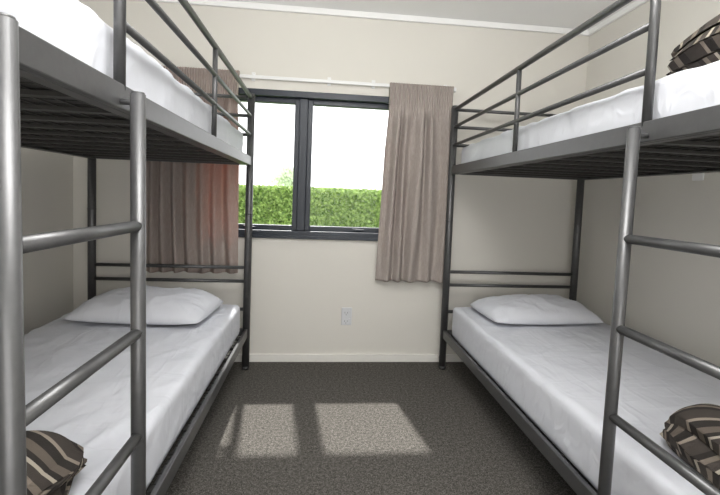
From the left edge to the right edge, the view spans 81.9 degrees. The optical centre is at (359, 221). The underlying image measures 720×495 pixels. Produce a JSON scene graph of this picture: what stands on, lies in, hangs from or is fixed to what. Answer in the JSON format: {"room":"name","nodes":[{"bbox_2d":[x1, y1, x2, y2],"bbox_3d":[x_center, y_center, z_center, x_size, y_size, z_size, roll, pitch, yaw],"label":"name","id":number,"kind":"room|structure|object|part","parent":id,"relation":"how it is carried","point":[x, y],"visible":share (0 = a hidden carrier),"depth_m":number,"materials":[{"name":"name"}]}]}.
{"room":"dormitory","nodes":[
{"label":"dormitory","id":0,"kind":"room"},
{"bbox_2d":[21,147,72,334],"bbox_3d":[-1.740,-0.149,0.693,0.140,2.400,4.000,2,3,-5],"label":"wall","id":1,"kind":"structure","parent":0,"point":[46,177],"depth_m":2.44,"materials":[{"name":"paint"}]},
{"bbox_2d":[73,0,588,353],"bbox_3d":[-0.143,-0.220,2.921,3.740,2.400,0.140,2,3,-5],"label":"wall","id":2,"kind":"structure","parent":0,"point":[300,288],"depth_m":2.88,"materials":[{"name":"paint"}]},
{"bbox_2d":[238,87,388,240],"bbox_3d":[-0.363,-0.381,2.860,1.550,0.992,0.122,2,3,-5],"label":"window","id":3,"kind":"structure","parent":2,"relation":"in","point":[303,101],"depth_m":2.84,"materials":[{"name":"grey metal"}]},
{"bbox_3d":[-0.752,-0.401,2.840,0.656,0.896,0.045,2,3,-5],"label":"sash","id":4,"kind":"part","parent":3,"relation":"part of","materials":[{"name":"grey metal"}]},
{"bbox_3d":[-0.376,0.106,2.832,1.550,0.022,0.010,2,3,-5],"label":"sill","id":5,"kind":"part","parent":3,"relation":"part of","materials":[{"name":"grey metal"}]},
{"bbox_3d":[-0.010,-0.377,2.912,0.724,0.896,0.045,2,3,-5],"label":"sash","id":6,"kind":"part","parent":3,"relation":"part of","materials":[{"name":"grey metal"}]},
{"bbox_2d":[341,307,351,324],"bbox_3d":[-0.094,0.660,2.904,0.072,0.124,0.014,2,3,-5],"label":"wall socket","id":7,"kind":"object","parent":2,"relation":"attached to","point":[346,315],"visible":1,"depth_m":2.90,"materials":[{"name":"grey plastic"}]},
{"bbox_2d":[239,72,455,91],"bbox_3d":[-0.425,-0.951,2.761,2.184,0.056,0.035,2,3,-5],"label":"curtain rod","id":8,"kind":"object","parent":2,"relation":"attached to","point":[253,76],"visible":0.59,"depth_m":2.76,"materials":[{"name":"white plastic"}]},
{"bbox_2d":[146,65,239,273],"bbox_3d":[-1.126,-0.326,2.684,0.677,1.325,0.064,2,3,-5],"label":"curtain","id":9,"kind":"object","parent":8,"relation":"hanging from","point":[192,209],"visible":0.53,"depth_m":2.70,"materials":[{"name":"beige fabric"}]},
{"bbox_3d":[-0.424,-0.945,2.751,2.160,0.022,0.010,2,3,-5],"label":"rail","id":10,"kind":"part","parent":8,"relation":"part of","materials":[{"name":"white plastic"}]},
{"bbox_2d":[375,82,453,282],"bbox_3d":[0.378,-0.255,2.829,0.494,1.344,0.065,2,3,-5],"label":"curtain","id":11,"kind":"object","parent":8,"relation":"hanging from","point":[412,221],"visible":0.95,"depth_m":2.83,"materials":[{"name":"beige fabric"}]},
{"bbox_2d":[225,354,473,361],"bbox_3d":[-0.180,0.954,2.914,3.460,0.055,0.014,2,3,-5],"label":"baseboard","id":12,"kind":"structure","parent":2,"relation":"attached to","point":[252,357],"depth_m":2.92,"materials":[{"name":"white paint"}]},
{"bbox_2d":[140,0,589,35],"bbox_3d":[-0.090,-1.392,2.771,3.460,0.040,0.022,2,3,-5],"label":"trim","id":13,"kind":"structure","parent":2,"relation":"attached to","point":[217,3],"depth_m":2.78,"materials":[{"name":"paint"}]},
{"bbox_2d":[149,362,596,494],"bbox_3d":[-0.004,1.161,1.008,3.740,0.120,4.140,2,3,-5],"label":"floor","id":14,"kind":"structure","parent":0,"point":[271,428],"depth_m":2.00,"materials":[{"name":"carpet"}]},
{"bbox_2d":[0,0,254,494],"bbox_3d":[-1.070,0.132,1.536,1.062,1.790,2.284,2,3,-5],"label":"bunk bed","id":15,"kind":"object","parent":14,"relation":"on","point":[24,55],"visible":0.84,"depth_m":0.93,"materials":[{"name":"grey metal"}]},
{"bbox_3d":[-0.489,0.415,0.569,0.066,1.360,0.032,2,3,-5],"label":"ladder rail","id":16,"kind":"part","parent":15,"relation":"part of","materials":[{"name":"grey metal"}]},
{"bbox_3d":[-1.542,-0.350,1.461,0.052,0.056,2.188,2,3,-5],"label":"rail","id":17,"kind":"part","parent":15,"relation":"part of","materials":[{"name":"grey metal"}]},
{"bbox_3d":[-1.678,0.040,2.597,0.049,1.778,0.049,2,3,-5],"label":"post","id":18,"kind":"part","parent":15,"relation":"part of","materials":[{"name":"grey metal"}]},
{"bbox_2d":[0,0,242,154],"bbox_3d":[-1.075,-0.428,1.500,0.912,0.193,2.133,2,3,-5],"label":"mattress","id":19,"kind":"object","parent":15,"relation":"on","point":[71,26],"visible":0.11,"depth_m":0.95,"materials":[{"name":"white fabric"}]},
{"bbox_2d":[24,304,239,494],"bbox_3d":[-1.117,0.671,1.565,0.912,0.217,2.131,2,3,-5],"label":"mattress","id":20,"kind":"object","parent":15,"relation":"on","point":[183,360],"visible":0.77,"depth_m":1.56,"materials":[{"name":"white fabric"}]},
{"bbox_2d":[26,430,86,494],"bbox_3d":[-0.883,0.537,0.749,0.584,0.156,0.530,2,3,-10],"label":"pillow","id":21,"kind":"object","parent":20,"relation":"on","point":[53,460],"visible":0.62,"depth_m":0.90,"materials":[{"name":"fabric"}]},
{"bbox_2d":[62,285,222,324],"bbox_3d":[-1.160,0.440,2.304,0.690,0.150,0.452,2,3,-1],"label":"pillow","id":22,"kind":"object","parent":20,"relation":"on","point":[164,306],"visible":0.88,"depth_m":2.13,"materials":[{"name":"white fabric"}]},
{"bbox_3d":[-0.526,0.390,0.961,0.066,1.360,0.032,2,3,-5],"label":"ladder rail","id":23,"kind":"part","parent":15,"relation":"part of","materials":[{"name":"grey metal"}]},
{"bbox_3d":[-0.615,-0.320,1.550,0.052,0.056,2.188,2,3,-5],"label":"rail","id":24,"kind":"part","parent":15,"relation":"part of","materials":[{"name":"grey metal"}]},
{"bbox_3d":[-1.183,-0.403,2.616,0.913,0.047,0.024,2,3,-5],"label":"rail","id":25,"kind":"part","parent":15,"relation":"part of","materials":[{"name":"grey metal"}]},
{"bbox_3d":[-1.214,0.418,2.664,0.936,0.297,0.022,2,3,-5],"label":"headboard","id":26,"kind":"part","parent":15,"relation":"part of","materials":[{"name":"grey metal"}]},
{"bbox_3d":[-0.615,-0.549,1.775,0.025,0.398,1.735,2,3,-5],"label":"guard rail","id":27,"kind":"part","parent":15,"relation":"part of","materials":[{"name":"grey metal"}]},
{"bbox_3d":[-0.657,0.791,1.616,0.052,0.056,2.188,2,3,-5],"label":"rail","id":28,"kind":"part","parent":15,"relation":"part of","materials":[{"name":"grey metal"}]},
{"bbox_3d":[-0.723,0.071,2.689,0.049,1.778,0.049,2,3,-5],"label":"post","id":29,"kind":"part","parent":15,"relation":"part of","materials":[{"name":"grey metal"}]},
{"bbox_2d":[438,0,719,494],"bbox_3d":[1.135,0.204,1.747,1.024,1.790,2.284,2,3,-5],"label":"bunk bed","id":30,"kind":"object","parent":14,"relation":"on","point":[704,122],"visible":0.8,"depth_m":1.37,"materials":[{"name":"grey metal"}]},
{"bbox_3d":[0.600,0.114,2.816,0.049,1.778,0.049,2,3,-5],"label":"post","id":31,"kind":"part","parent":30,"relation":"part of","materials":[{"name":"grey metal"}]},
{"bbox_3d":[1.044,0.491,2.881,0.896,0.297,0.022,2,3,-5],"label":"headboard","id":32,"kind":"part","parent":30,"relation":"part of","materials":[{"name":"grey metal"}]},
{"bbox_3d":[1.075,-0.330,2.833,0.873,0.047,0.024,2,3,-5],"label":"rail","id":33,"kind":"part","parent":30,"relation":"part of","materials":[{"name":"grey metal"}]},
{"bbox_3d":[0.694,0.835,1.745,0.052,0.056,2.188,2,3,-5],"label":"rail","id":34,"kind":"part","parent":30,"relation":"part of","materials":[{"name":"grey metal"}]},
{"bbox_3d":[0.705,-0.508,1.932,0.025,0.398,1.675,2,3,-5],"label":"guard rail","id":35,"kind":"part","parent":30,"relation":"part of","materials":[{"name":"grey metal"}]},
{"bbox_3d":[1.516,0.144,2.904,0.049,1.778,0.049,2,3,-5],"label":"post","id":36,"kind":"part","parent":30,"relation":"part of","materials":[{"name":"grey metal"}]},
{"bbox_3d":[0.736,-0.277,1.680,0.052,0.056,2.188,2,3,-5],"label":"rail","id":37,"kind":"part","parent":30,"relation":"part of","materials":[{"name":"grey metal"}]},
{"bbox_2d":[452,307,719,494],"bbox_3d":[1.142,0.745,1.782,0.868,0.215,2.126,2,3,-5],"label":"mattress","id":38,"kind":"object","parent":30,"relation":"on","point":[556,375],"visible":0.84,"depth_m":1.68,"materials":[{"name":"white fabric"}]},
{"bbox_2d":[470,294,603,324],"bbox_3d":[1.073,0.519,2.569,0.680,0.134,0.414,2,3,-7],"label":"pillow","id":39,"kind":"object","parent":38,"relation":"on","point":[532,309],"visible":1,"depth_m":2.42,"materials":[{"name":"white fabric"}]},
{"bbox_2d":[660,403,719,489],"bbox_3d":[1.078,0.593,1.025,0.452,0.168,0.480,2,3,5],"label":"pillow","id":40,"kind":"object","parent":38,"relation":"on","point":[692,432],"visible":1,"depth_m":1.10,"materials":[{"name":"fabric"}]},
{"bbox_2d":[461,60,719,172],"bbox_3d":[1.185,-0.343,1.718,0.869,0.168,2.131,2,3,-5],"label":"mattress","id":41,"kind":"object","parent":30,"relation":"on","point":[692,89],"visible":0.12,"depth_m":1.30,"materials":[{"name":"white fabric"}]},
{"bbox_2d":[666,14,719,75],"bbox_3d":[1.069,-0.467,1.001,0.415,0.149,0.447,2,3,1],"label":"pillow","id":42,"kind":"object","parent":41,"relation":"on","point":[702,47],"visible":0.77,"depth_m":1.08,"materials":[{"name":"fabric"}]},
{"bbox_3d":[0.709,0.427,1.140,0.068,1.360,0.032,2,3,-5],"label":"ladder rail","id":43,"kind":"part","parent":30,"relation":"part of","materials":[{"name":"grey metal"}]},
{"bbox_3d":[1.624,-0.248,1.765,0.052,0.056,2.188,2,3,-5],"label":"rail","id":44,"kind":"part","parent":30,"relation":"part of","materials":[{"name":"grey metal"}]},
{"bbox_2d":[228,0,635,29],"bbox_3d":[0.092,-1.353,0.860,3.740,0.120,4.140,2,3,-5],"label":"ceiling","id":45,"kind":"structure","parent":0,"point":[551,13],"depth_m":2.69,"materials":[{"name":"paint"}]},
{"bbox_2d":[576,0,719,366],"bbox_3d":[1.841,-0.033,1.036,0.140,2.400,4.000,2,3,-5],"label":"wall","id":46,"kind":"structure","parent":0,"point":[673,297],"depth_m":2.30,"materials":[{"name":"paint"}]},
{"bbox_2d":[589,0,648,34],"bbox_3d":[1.800,-1.217,1.018,0.022,0.040,3.838,2,3,-5],"label":"trim","id":47,"kind":"structure","parent":46,"relation":"attached to","point":[637,3],"depth_m":2.64,"materials":[{"name":"paint"}]},
{"bbox_2d":[692,173,703,180],"bbox_3d":[1.675,-0.225,2.055,0.010,0.040,0.060,2,3,-5],"label":"light switch","id":48,"kind":"object","parent":46,"relation":"attached to","point":[698,176],"visible":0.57,"depth_m":2.05,"materials":[{"name":"white plastic"}]},
{"label":"outside","id":49,"kind":"structure","parent":0,"visible":0},
{"bbox_3d":[-2.068,0.215,21.466,28.000,0.200,36.980,2,3,-5],"label":"ground","id":50,"kind":"structure","parent":49,"visible":0},
{"bbox_2d":[270,162,292,186],"bbox_3d":[-3.835,-1.561,21.630,1.769,3.193,1.586,0,4,-35],"label":"tree","id":51,"kind":"object","parent":50,"relation":"on","point":[285,177],"visible":0.62,"depth_m":21.16,"materials":[{"name":"green plant"}]},
{"bbox_2d":[238,184,381,227],"bbox_3d":[-0.518,0.180,7.433,6.800,1.641,0.926,2,3,-5],"label":"hedge","id":52,"kind":"object","parent":50,"relation":"on","point":[341,207],"visible":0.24,"depth_m":7.00,"materials":[{"name":"green plant"}]}
]}

